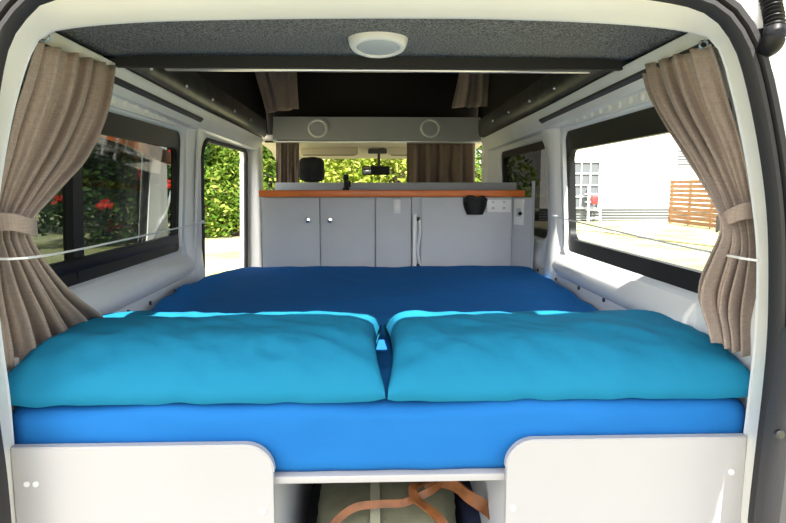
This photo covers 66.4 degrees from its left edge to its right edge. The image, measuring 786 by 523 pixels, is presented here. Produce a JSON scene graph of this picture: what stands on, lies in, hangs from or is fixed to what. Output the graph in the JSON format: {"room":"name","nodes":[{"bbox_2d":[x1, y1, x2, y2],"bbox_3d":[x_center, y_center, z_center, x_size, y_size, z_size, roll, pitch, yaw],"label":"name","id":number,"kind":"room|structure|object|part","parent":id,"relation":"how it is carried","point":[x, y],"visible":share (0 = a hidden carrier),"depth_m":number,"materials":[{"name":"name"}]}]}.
{"room":"vehicle interior","nodes":[
{"label":"vehicle interior","id":0,"kind":"room"},
{"bbox_2d":[0,51,248,412],"bbox_3d":[-0.788,0.003,2.273,0.147,1.352,2.362,0,7,-1],"label":"wall","id":1,"kind":"structure","parent":0,"point":[182,250],"depth_m":2.26,"materials":[{"name":"white metal"}]},
{"bbox_2d":[0,35,115,369],"bbox_3d":[-0.708,-0.135,1.298,0.142,0.644,0.473,0,7,-2],"label":"curtain","id":2,"kind":"object","parent":1,"relation":"hanging from","point":[63,104],"visible":0.97,"depth_m":1.18,"materials":[{"name":"beige fabric"}]},
{"bbox_2d":[8,87,179,286],"bbox_3d":[-0.791,-0.194,1.709,0.056,0.446,1.098,0,7,-2],"label":"window","id":3,"kind":"structure","parent":1,"relation":"in","point":[127,186],"depth_m":1.73,"materials":[{"name":"black glass"}]},
{"bbox_3d":[-0.798,-0.194,1.709,0.027,0.418,1.070,0,7,-2],"label":"pane","id":4,"kind":"part","parent":3,"relation":"part of","materials":[{"name":"clear glass"}]},
{"bbox_2d":[0,220,204,259],"bbox_3d":[-0.697,-0.075,1.669,0.064,0.017,1.237,0,7,-2],"label":"cord","id":5,"kind":"object","parent":1,"relation":"attached to","point":[200,221],"visible":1,"depth_m":1.36,"materials":[{"name":"white fabric"}]},
{"bbox_2d":[7,268,205,410],"bbox_3d":[-0.768,0.161,1.850,0.017,0.104,1.360,0,7,-2],"label":"trim","id":6,"kind":"structure","parent":1,"relation":"attached to","point":[149,302],"depth_m":1.91,"materials":[{"name":"white paint"}]},
{"bbox_2d":[74,255,194,314],"bbox_3d":[-0.783,0.062,1.877,0.071,0.090,0.960,0,7,-2],"label":"trim","id":7,"kind":"structure","parent":1,"relation":"attached to","point":[110,296],"depth_m":1.74,"materials":[{"name":"white paint"}]},
{"bbox_2d":[110,96,180,126],"bbox_3d":[-0.747,-0.446,1.734,0.021,0.036,0.820,0,7,-2],"label":"trim","id":8,"kind":"structure","parent":1,"relation":"attached to","point":[117,103],"depth_m":1.73,"materials":[{"name":"grey paint"}]},
{"bbox_2d":[29,32,263,149],"bbox_3d":[-0.736,-0.542,2.237,0.083,0.117,2.321,0,7,-1],"label":"trim","id":9,"kind":"structure","parent":1,"relation":"attached to","point":[129,86],"depth_m":1.85,"materials":[{"name":"grey paint"}]},
{"bbox_2d":[103,56,266,137],"bbox_3d":[-0.711,-0.650,2.446,0.061,0.134,1.941,0,7,-1],"label":"trim","id":10,"kind":"structure","parent":1,"relation":"attached to","point":[190,86],"depth_m":2.19,"materials":[{"name":"paint"}]},
{"bbox_2d":[185,128,205,282],"bbox_3d":[-0.775,-0.179,2.372,0.104,0.750,0.230,0,7,-2],"label":"trim","id":11,"kind":"structure","parent":1,"relation":"attached to","point":[198,273],"depth_m":2.33,"materials":[{"name":"white paint"}]},
{"bbox_2d":[201,138,247,267],"bbox_3d":[-0.812,-0.024,2.959,0.056,1.097,0.892,0,7,-2],"label":"trim","id":12,"kind":"structure","parent":1,"relation":"attached to","point":[207,140],"depth_m":2.98,"materials":[{"name":"black rubber"}]},
{"bbox_2d":[248,144,263,266],"bbox_3d":[-0.806,-0.093,3.501,0.100,1.200,0.140,0,7,-2],"label":"trim","id":13,"kind":"structure","parent":1,"relation":"attached to","point":[255,157],"depth_m":3.41,"materials":[{"name":"white paint"}]},
{"bbox_2d":[305,483,321,522],"bbox_3d":[-0.095,0.607,2.971,1.500,0.060,3.750,0,7,-2],"label":"floor","id":14,"kind":"structure","parent":0,"point":[312,513],"depth_m":1.79,"materials":[{"name":"grey"}]},
{"bbox_2d":[299,157,324,182],"bbox_3d":[-0.516,-0.129,4.077,0.474,1.126,0.558,0,7,-2],"label":"seat","id":15,"kind":"object","parent":14,"relation":"on","point":[311,169],"visible":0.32,"depth_m":3.75,"materials":[{"name":"black fabric"}]},
{"bbox_2d":[261,197,410,266],"bbox_3d":[-0.254,0.140,2.853,0.658,0.893,0.399,0,7,-2],"label":"base cabinet","id":16,"kind":"object","parent":14,"relation":"on","point":[296,231],"visible":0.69,"depth_m":2.65,"materials":[{"name":"grey laminate"}]},
{"bbox_3d":[-0.449,0.158,2.684,0.252,0.879,0.017,0,7,-2],"label":"door","id":17,"kind":"part","parent":16,"relation":"part of","materials":[{"name":"grey laminate"}]},
{"bbox_3d":[-0.373,-0.181,2.622,0.027,0.027,0.028,0,7,-2],"label":"knob","id":18,"kind":"part","parent":16,"relation":"part of","materials":[{"name":"silver metal"}]},
{"bbox_3d":[-0.200,0.157,2.692,0.239,0.879,0.017,0,7,-2],"label":"door","id":19,"kind":"part","parent":16,"relation":"part of","materials":[{"name":"grey laminate"}]},
{"bbox_2d":[259,183,524,196],"bbox_3d":[0.008,-0.338,2.810,1.196,0.064,0.383,0,7,-2],"label":"countertop","id":20,"kind":"structure","parent":16,"relation":"on","point":[281,189],"depth_m":2.64,"materials":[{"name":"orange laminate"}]},
{"bbox_2d":[343,174,350,189],"bbox_3d":[-0.211,-0.361,2.736,0.032,0.072,0.103,-1,7,-10],"label":"tap","id":21,"kind":"object","parent":20,"relation":"on","point":[347,183],"visible":0.95,"depth_m":2.76,"materials":[{"name":"black plastic"}]},
{"bbox_3d":[0.002,0.156,2.699,0.156,0.879,0.017,0,7,-2],"label":"panel","id":22,"kind":"part","parent":16,"relation":"part of","materials":[{"name":"grey laminate"}]},
{"bbox_2d":[394,200,400,213],"bbox_3d":[0.018,-0.241,2.636,0.031,0.061,0.011,0,7,-2],"label":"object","id":23,"kind":"object","parent":16,"relation":"attached to","point":[397,203],"visible":1,"depth_m":2.63,"materials":[{"name":"white plastic"}]},
{"bbox_2d":[10,433,746,522],"bbox_3d":[-0.054,0.472,1.901,1.396,0.470,1.543,0,7,-2],"label":"bed base","id":24,"kind":"object","parent":14,"relation":"on","point":[648,478],"visible":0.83,"depth_m":1.13,"materials":[{"name":"grey"}]},
{"bbox_3d":[-0.458,0.560,1.131,0.473,0.448,0.016,0,7,-2],"label":"panel","id":25,"kind":"part","parent":24,"relation":"part of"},
{"bbox_3d":[-0.260,0.529,1.811,0.016,0.379,1.322,0,7,-2],"label":"panel","id":26,"kind":"part","parent":24,"relation":"part of","materials":[{"name":"grey laminate"}]},
{"bbox_2d":[12,266,744,471],"bbox_3d":[-0.035,0.207,1.896,1.429,0.207,1.548,0,7,-2],"label":"mattress","id":27,"kind":"object","parent":24,"relation":"on","point":[383,434],"visible":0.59,"depth_m":1.15,"materials":[{"name":"blue fabric"}]},
{"bbox_2d":[7,311,384,407],"bbox_3d":[-0.384,0.184,1.341,0.724,0.120,0.480,0,7,-2],"label":"pillow","id":28,"kind":"object","parent":27,"relation":"on","point":[130,357],"visible":1,"depth_m":1.15,"materials":[{"name":"blue fabric"}]},
{"bbox_2d":[383,309,749,401],"bbox_3d":[0.340,0.182,1.365,0.716,0.118,0.480,0,7,-2],"label":"pillow","id":29,"kind":"object","parent":27,"relation":"on","point":[448,356],"visible":1,"depth_m":1.18,"materials":[{"name":"blue fabric"}]},
{"bbox_3d":[0.210,0.527,1.826,0.016,0.379,1.322,0,7,-2],"label":"panel","id":30,"kind":"part","parent":24,"relation":"part of","materials":[{"name":"grey laminate"}]},
{"bbox_3d":[0.441,0.556,1.161,0.456,0.450,0.016,0,7,-2],"label":"panel","id":31,"kind":"part","parent":24,"relation":"part of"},
{"bbox_2d":[317,481,489,522],"bbox_3d":[0.013,0.615,1.518,0.415,0.277,0.489,0,7,-2],"label":"duffel bag","id":32,"kind":"object","parent":14,"relation":"on","point":[423,501],"visible":0.63,"depth_m":1.38,"materials":[{"name":"fabric"}]},
{"bbox_2d":[411,197,511,265],"bbox_3d":[0.301,0.138,2.869,0.448,0.893,0.403,0,7,-2],"label":"fridge","id":33,"kind":"object","parent":14,"relation":"on","point":[442,232],"visible":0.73,"depth_m":2.66,"materials":[{"name":"grey laminate"}]},
{"bbox_3d":[0.096,0.049,2.678,0.018,0.521,0.027,0,7,-2],"label":"handle","id":34,"kind":"part","parent":33,"relation":"part of","materials":[{"name":"white plastic"}]},
{"bbox_2d":[463,195,487,214],"bbox_3d":[0.362,-0.248,2.622,0.106,0.088,0.046,0,7,-2],"label":"holder","id":35,"kind":"object","parent":33,"relation":"attached to","point":[473,205],"visible":1,"depth_m":2.62,"materials":[{"name":"black plastic"}]},
{"bbox_2d":[487,199,510,212],"bbox_3d":[0.468,-0.245,2.647,0.106,0.057,0.011,0,7,-2],"label":"power socket","id":36,"kind":"object","parent":33,"relation":"attached to","point":[503,205],"visible":1,"depth_m":2.64,"materials":[{"name":"white plastic"}]},
{"bbox_2d":[454,481,480,522],"bbox_3d":[0.201,0.666,1.647,0.078,0.145,0.421,0,7,-2],"label":"folded cloth","id":37,"kind":"object","parent":14,"relation":"on","point":[464,513],"visible":0.21,"depth_m":1.51,"materials":[{"name":"blue"}]},
{"bbox_2d":[511,181,534,268],"bbox_3d":[0.568,0.128,2.671,0.075,0.962,0.120,0,7,-2],"label":"end panel","id":38,"kind":"object","parent":14,"relation":"on","point":[522,239],"visible":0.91,"depth_m":2.61,"materials":[{"name":"grey laminate"}]},
{"bbox_2d":[514,199,523,224],"bbox_3d":[0.547,-0.216,2.623,0.020,0.112,0.054,-5,9,-34],"label":"control panel","id":39,"kind":"object","parent":38,"relation":"attached to","point":[518,203],"visible":1,"depth_m":2.62,"materials":[{"name":"white plastic"}]},
{"bbox_2d":[516,208,520,216],"bbox_3d":[0.549,-0.214,2.620,0.006,0.036,0.024,-5,9,-34],"label":"socket","id":40,"kind":"object","parent":39,"relation":"attached to","point":[518,210],"depth_m":2.62,"materials":[{"name":"grey plastic"}]},
{"bbox_3d":[0.601,-0.308,2.570,0.012,0.073,0.014,0,7,-2],"label":"panel","id":41,"kind":"part","parent":38,"relation":"part of","materials":[{"name":"grey laminate"}]},
{"bbox_2d":[194,71,547,142],"bbox_3d":[-0.086,-0.953,2.510,1.360,0.750,2.146,0,7,-2],"label":"pop-up roof opening","id":42,"kind":"structure","parent":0,"point":[320,94],"depth_m":3.56,"materials":[{"name":"grey fabric"}]},
{"bbox_2d":[255,72,298,112],"bbox_3d":[-0.635,-0.942,3.248,0.248,0.270,0.046,0,7,-2],"label":"curtain","id":43,"kind":"object","parent":42,"relation":"hanging from","point":[279,90],"visible":0.77,"depth_m":3.25,"materials":[{"name":"beige fabric"}]},
{"bbox_2d":[112,55,625,70],"bbox_3d":[-0.052,-0.511,1.514,1.290,0.048,0.018,0,7,-2],"label":"trim","id":44,"kind":"structure","parent":42,"relation":"attached to","point":[147,61],"depth_m":1.51,"materials":[{"name":"black"}]},
{"bbox_2d":[272,117,480,142],"bbox_3d":[-0.090,-0.756,3.454,1.181,0.144,0.155,0,7,-2],"label":"overhead beam","id":45,"kind":"structure","parent":42,"relation":"attached to","point":[285,129],"depth_m":3.40,"materials":[{"name":"grey plastic"}]},
{"bbox_2d":[308,119,328,137],"bbox_3d":[-0.424,-0.752,3.391,0.118,0.114,0.038,0,7,-2],"label":"speaker","id":46,"kind":"object","parent":45,"relation":"attached to","point":[317,128],"visible":1,"depth_m":3.39},
{"bbox_2d":[311,121,324,134],"bbox_3d":[-0.424,-0.753,3.392,0.090,0.087,0.023,0,7,-2],"label":"grille","id":47,"kind":"object","parent":46,"relation":"attached to","point":[317,127],"depth_m":3.39,"materials":[{"name":"grey plastic"}]},
{"bbox_2d":[420,119,440,137],"bbox_3d":[0.213,-0.756,3.412,0.118,0.114,0.038,0,7,-2],"label":"speaker","id":48,"kind":"object","parent":45,"relation":"attached to","point":[430,128],"visible":1,"depth_m":3.41},
{"bbox_2d":[423,121,437,134],"bbox_3d":[0.213,-0.757,3.413,0.090,0.087,0.023,0,7,-2],"label":"grille","id":49,"kind":"object","parent":48,"relation":"attached to","point":[429,127],"depth_m":3.41,"materials":[{"name":"grey plastic"}]},
{"bbox_2d":[165,68,588,73],"bbox_3d":[-0.035,-0.503,1.535,1.085,0.035,0.016,0,7,-2],"label":"roof rail","id":50,"kind":"object","parent":42,"relation":"attached to","point":[166,69],"visible":0.45,"depth_m":1.53,"materials":[{"name":"silver metal"}]},
{"bbox_2d":[452,73,489,107],"bbox_3d":[0.465,-0.965,3.284,0.284,0.246,0.043,0,7,-3],"label":"curtain","id":51,"kind":"object","parent":42,"relation":"hanging from","point":[472,89],"visible":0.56,"depth_m":3.28,"materials":[{"name":"beige fabric"}]},
{"bbox_2d":[55,19,687,62],"bbox_3d":[-0.044,-0.492,1.286,1.310,0.030,0.445,0,7,-2],"label":"ceiling","id":52,"kind":"structure","parent":0,"point":[259,37],"depth_m":1.30,"materials":[{"name":"fabric"}]},
{"bbox_2d":[348,32,407,57],"bbox_3d":[-0.033,-0.488,1.319,0.132,0.061,0.133,0,7,-2],"label":"ceiling lamp","id":53,"kind":"object","parent":52,"relation":"attached to","point":[366,44],"visible":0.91,"depth_m":1.29,"materials":[{"name":"white plastic"}]},
{"bbox_2d":[357,40,398,54],"bbox_3d":[-0.033,-0.471,1.317,0.096,0.019,0.095,0,7,-2],"label":"diffuser","id":54,"kind":"object","parent":53,"relation":"attached to","point":[364,47],"depth_m":1.31,"materials":[{"name":"grey plastic"}]},
{"bbox_2d":[262,135,481,159],"bbox_3d":[-0.135,-0.758,4.004,1.443,0.135,0.979,0,7,-2],"label":"ceiling","id":55,"kind":"structure","parent":0,"point":[363,148],"depth_m":4.17,"materials":[{"name":"beige"}]},
{"bbox_2d":[276,143,298,182],"bbox_3d":[-0.633,-0.575,3.598,0.145,0.291,0.043,-1,7,-5],"label":"curtain","id":56,"kind":"object","parent":55,"relation":"hanging from","point":[287,154],"visible":0.77,"depth_m":3.59,"materials":[{"name":"brown fabric"}]},
{"bbox_2d":[300,148,357,155],"bbox_3d":[-0.450,-0.779,4.235,0.406,0.065,0.043,0,7,-2],"label":"sun visor","id":57,"kind":"object","parent":55,"relation":"attached to","point":[312,151],"visible":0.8,"depth_m":4.22,"materials":[{"name":"beige plastic"}]},
{"bbox_2d":[362,149,389,174],"bbox_3d":[-0.121,-0.704,4.247,0.196,0.183,0.113,0,7,-2],"label":"mirror","id":58,"kind":"object","parent":55,"relation":"attached to","point":[366,170],"visible":1,"depth_m":4.21,"materials":[{"name":"black plastic"}]},
{"bbox_3d":[-0.109,-0.729,4.247,0.135,0.133,0.109,0,7,-2],"label":"stem","id":59,"kind":"part","parent":58,"relation":"part of","materials":[{"name":"grey plastic"}]},
{"bbox_2d":[388,148,406,155],"bbox_3d":[0.049,-0.782,4.251,0.170,0.064,0.042,0,7,-2],"label":"sun visor","id":60,"kind":"object","parent":55,"relation":"attached to","point":[391,151],"visible":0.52,"depth_m":4.23,"materials":[{"name":"beige plastic"}]},
{"bbox_2d":[407,143,474,182],"bbox_3d":[0.292,-0.574,3.628,0.418,0.282,0.048,0,7,-2],"label":"curtain","id":61,"kind":"object","parent":55,"relation":"hanging from","point":[426,162],"visible":0.83,"depth_m":3.62,"materials":[{"name":"brown fabric"}]},
{"bbox_2d":[0,0,767,522],"bbox_3d":[-0.009,0.117,1.058,1.416,1.124,0.070,0,7,-2],"label":"door frame","id":62,"kind":"structure","parent":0,"point":[56,14],"depth_m":1.00,"materials":[{"name":"beige paint"}]},
{"bbox_2d":[0,17,758,445],"bbox_3d":[-0.012,0.119,1.136,1.540,1.136,0.085,0,7,-2],"label":"trim","id":63,"kind":"structure","parent":62,"relation":"attached to","point":[51,31],"depth_m":1.05,"materials":[{"name":"grey paint"}]},
{"bbox_2d":[0,0,785,522],"bbox_3d":[-0.011,0.123,1.012,1.424,1.186,0.038,0,7,-2],"label":"trim","id":64,"kind":"structure","parent":62,"relation":"attached to","point":[731,16],"depth_m":0.98,"materials":[{"name":"black rubber"}]},
{"bbox_2d":[753,327,785,522],"bbox_3d":[0.731,0.346,1.050,0.191,0.472,0.082,0,7,-2],"label":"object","id":65,"kind":"structure","parent":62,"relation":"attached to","point":[770,503],"depth_m":1.02,"materials":[{"name":"grey plastic"}]},
{"bbox_2d":[753,0,785,56],"bbox_3d":[0.596,-0.393,0.958,0.043,0.132,0.073,0,7,-2],"label":"conduit","id":66,"kind":"object","parent":62,"relation":"attached to","point":[773,34],"visible":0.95,"depth_m":0.94,"materials":[{"name":"black plastic"}]},
{"bbox_2d":[496,54,755,415],"bbox_3d":[0.633,-0.003,2.320,0.139,1.352,2.362,0,7,-3],"label":"wall","id":67,"kind":"structure","parent":0,"point":[540,244],"depth_m":1.93,"materials":[{"name":"white metal"}]},
{"bbox_2d":[481,144,497,182],"bbox_3d":[0.573,-0.099,3.546,0.100,1.200,0.140,0,7,-2],"label":"trim","id":68,"kind":"structure","parent":67,"relation":"attached to","point":[489,174],"depth_m":3.42,"materials":[{"name":"white paint"}]},
{"bbox_2d":[502,141,547,238],"bbox_3d":[0.637,-0.348,2.912,0.051,0.418,0.908,0,7,-2],"label":"window","id":69,"kind":"structure","parent":67,"relation":"in","point":[523,165],"depth_m":2.77,"materials":[{"name":"black glass"}]},
{"bbox_2d":[541,127,562,281],"bbox_3d":[0.618,-0.177,2.353,0.104,0.750,0.220,0,7,-2],"label":"trim","id":70,"kind":"structure","parent":67,"relation":"attached to","point":[552,137],"depth_m":2.32,"materials":[{"name":"white paint"}]},
{"bbox_2d":[478,60,633,138],"bbox_3d":[0.543,-0.655,2.487,0.061,0.134,1.941,0,7,-2],"label":"trim","id":71,"kind":"structure","parent":67,"relation":"attached to","point":[550,88],"depth_m":2.24,"materials":[{"name":"paint"}]},
{"bbox_2d":[481,33,721,150],"bbox_3d":[0.583,-0.548,2.280,0.083,0.117,2.321,0,7,-3],"label":"trim","id":72,"kind":"structure","parent":67,"relation":"attached to","point":[616,86],"depth_m":1.75,"materials":[{"name":"grey paint"}]},
{"bbox_2d":[567,90,650,125],"bbox_3d":[0.629,-0.445,1.730,0.021,0.036,0.760,0,7,-2],"label":"trim","id":73,"kind":"structure","parent":67,"relation":"attached to","point":[642,97],"depth_m":1.66,"materials":[{"name":"grey paint"}]},
{"bbox_2d":[537,254,696,327],"bbox_3d":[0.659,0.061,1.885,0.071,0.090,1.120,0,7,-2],"label":"trim","id":74,"kind":"structure","parent":67,"relation":"attached to","point":[628,293],"depth_m":1.66,"materials":[{"name":"white paint"}]},
{"bbox_2d":[566,98,731,292],"bbox_3d":[0.676,-0.196,1.730,0.054,0.446,1.043,0,7,-2],"label":"window","id":75,"kind":"structure","parent":67,"relation":"in","point":[645,123],"depth_m":1.75,"materials":[{"name":"black plastic"}]},
{"bbox_2d":[552,214,758,261],"bbox_3d":[0.632,-0.087,1.684,0.050,0.036,1.192,0,7,-3],"label":"cord","id":76,"kind":"object","parent":67,"relation":"attached to","point":[553,215],"visible":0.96,"depth_m":1.46,"materials":[{"name":"white fabric"}]},
{"bbox_2d":[642,40,755,356],"bbox_3d":[0.608,-0.135,1.295,0.146,0.627,0.373,-3,8,-23],"label":"curtain","id":77,"kind":"object","parent":67,"relation":"hanging from","point":[688,93],"visible":0.94,"depth_m":1.18,"materials":[{"name":"beige fabric"}]},
{"bbox_2d":[737,0,785,134],"bbox_3d":[-0.017,0.115,1.077,1.826,1.596,0.132,0,7,-2],"label":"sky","id":78,"kind":"structure","parent":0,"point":[778,61],"depth_m":0.98,"materials":[{"name":"white paint"}]},
{"label":"outside","id":79,"kind":"structure","parent":0,"visible":0},
{"bbox_2d":[205,213,718,275],"bbox_3d":[-0.829,-1.561,24.985,140.000,0.063,110.000,0,7,-2],"label":"ground","id":80,"kind":"structure","parent":79,"point":[222,254],"depth_m":16.95,"materials":[{"name":"white concrete"}]},
{"bbox_2d":[203,143,227,233],"bbox_3d":[-6.675,-3.085,18.234,3.025,4.824,3.172,0,7,-2],"label":"flowering shrub","id":81,"kind":"object","parent":80,"relation":"on","point":[208,152],"visible":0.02,"depth_m":18.25,"materials":[{"name":"green plant"}]},
{"bbox_2d":[204,143,268,237],"bbox_3d":[-4.979,-2.606,18.696,2.679,3.774,2.867,0,7,-2],"label":"bush","id":82,"kind":"object","parent":80,"relation":"on","point":[225,166],"visible":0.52,"depth_m":18.14,"materials":[{"name":"green plant"}]},
{"bbox_2d":[262,144,275,189],"bbox_3d":[-4.522,-3.623,22.624,3.611,4.824,3.095,-6,10,-42],"label":"bush","id":83,"kind":"object","parent":80,"relation":"on","point":[269,167],"visible":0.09,"depth_m":21.70,"materials":[{"name":"green plant"}]},
{"bbox_2d":[274,158,374,182],"bbox_3d":[-2.217,-2.817,19.839,3.204,3.899,2.741,-3,8,-20],"label":"bush","id":84,"kind":"object","parent":80,"relation":"on","point":[334,168],"visible":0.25,"depth_m":19.21,"materials":[{"name":"green plant"}]},
{"bbox_2d":[348,158,406,182],"bbox_3d":[-0.049,-3.288,20.854,3.526,4.582,2.641,-2,7,-12],"label":"bush","id":85,"kind":"object","parent":80,"relation":"on","point":[395,165],"visible":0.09,"depth_m":20.62,"materials":[{"name":"green plant"}]},
{"bbox_2d":[475,145,481,182],"bbox_3d":[3.293,-4.273,23.848,5.087,5.792,2.612,-1,7,-12],"label":"bush","id":86,"kind":"object","parent":80,"relation":"on","point":[477,172],"visible":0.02,"depth_m":23.45,"materials":[{"name":"green plant"}]},
{"bbox_2d":[584,186,601,221],"bbox_3d":[8.972,-2.557,26.622,0.834,1.611,0.844,0,7,-2],"label":"step ladder","id":87,"kind":"object","parent":80,"relation":"on","point":[594,199],"visible":0.98,"depth_m":26.60,"materials":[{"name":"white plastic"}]},
{"bbox_3d":[8.698,-2.566,26.691,0.100,1.611,0.724,2,7,16],"label":"rail","id":88,"kind":"part","parent":87,"relation":"part of","materials":[{"name":"white plastic"}]},
{"bbox_3d":[9.238,-2.568,26.708,0.100,1.611,0.726,2,7,17],"label":"rail","id":89,"kind":"part","parent":87,"relation":"part of","materials":[{"name":"white plastic"}]},
{"bbox_2d":[576,228,714,245],"bbox_3d":[7.473,-0.770,18.239,1.219,0.040,9.015,-3,8,-24],"label":"curb","id":90,"kind":"object","parent":80,"relation":"on","point":[580,229],"visible":0.56,"depth_m":17.52,"materials":[{"name":"white concrete"}]},
{"bbox_2d":[575,134,717,220],"bbox_3d":[14.881,-5.913,30.009,17.628,7.522,7.249,0,7,-2],"label":"house","id":91,"kind":"structure","parent":80,"relation":"on","point":[634,176],"depth_m":27.11,"materials":[{"name":"white paint"}]},
{"bbox_3d":[8.654,-3.424,27.071,1.142,2.019,0.070,0,7,-2],"label":"door","id":92,"kind":"part","parent":91,"relation":"part of","materials":[{"name":"grey"}]},
{"bbox_2d":[575,161,600,208],"bbox_3d":[8.655,-3.440,27.014,1.294,2.124,0.100,0,7,-2],"label":"security grille","id":93,"kind":"object","parent":91,"relation":"attached to","point":[587,173],"depth_m":26.99,"materials":[{"name":"grey metal"}]},
{"bbox_2d":[668,180,717,227],"bbox_3d":[11.829,-2.232,23.075,0.120,1.805,5.062,0,7,0],"label":"screen","id":94,"kind":"object","parent":80,"relation":"on","point":[678,192],"visible":0.62,"depth_m":23.73,"materials":[{"name":"brown wood"}]},
{"bbox_3d":[11.842,-2.327,23.930,0.093,1.783,0.093,0,7,-2],"label":"post","id":95,"kind":"part","parent":94,"relation":"part of","materials":[{"name":"brown wood"}]}
]}

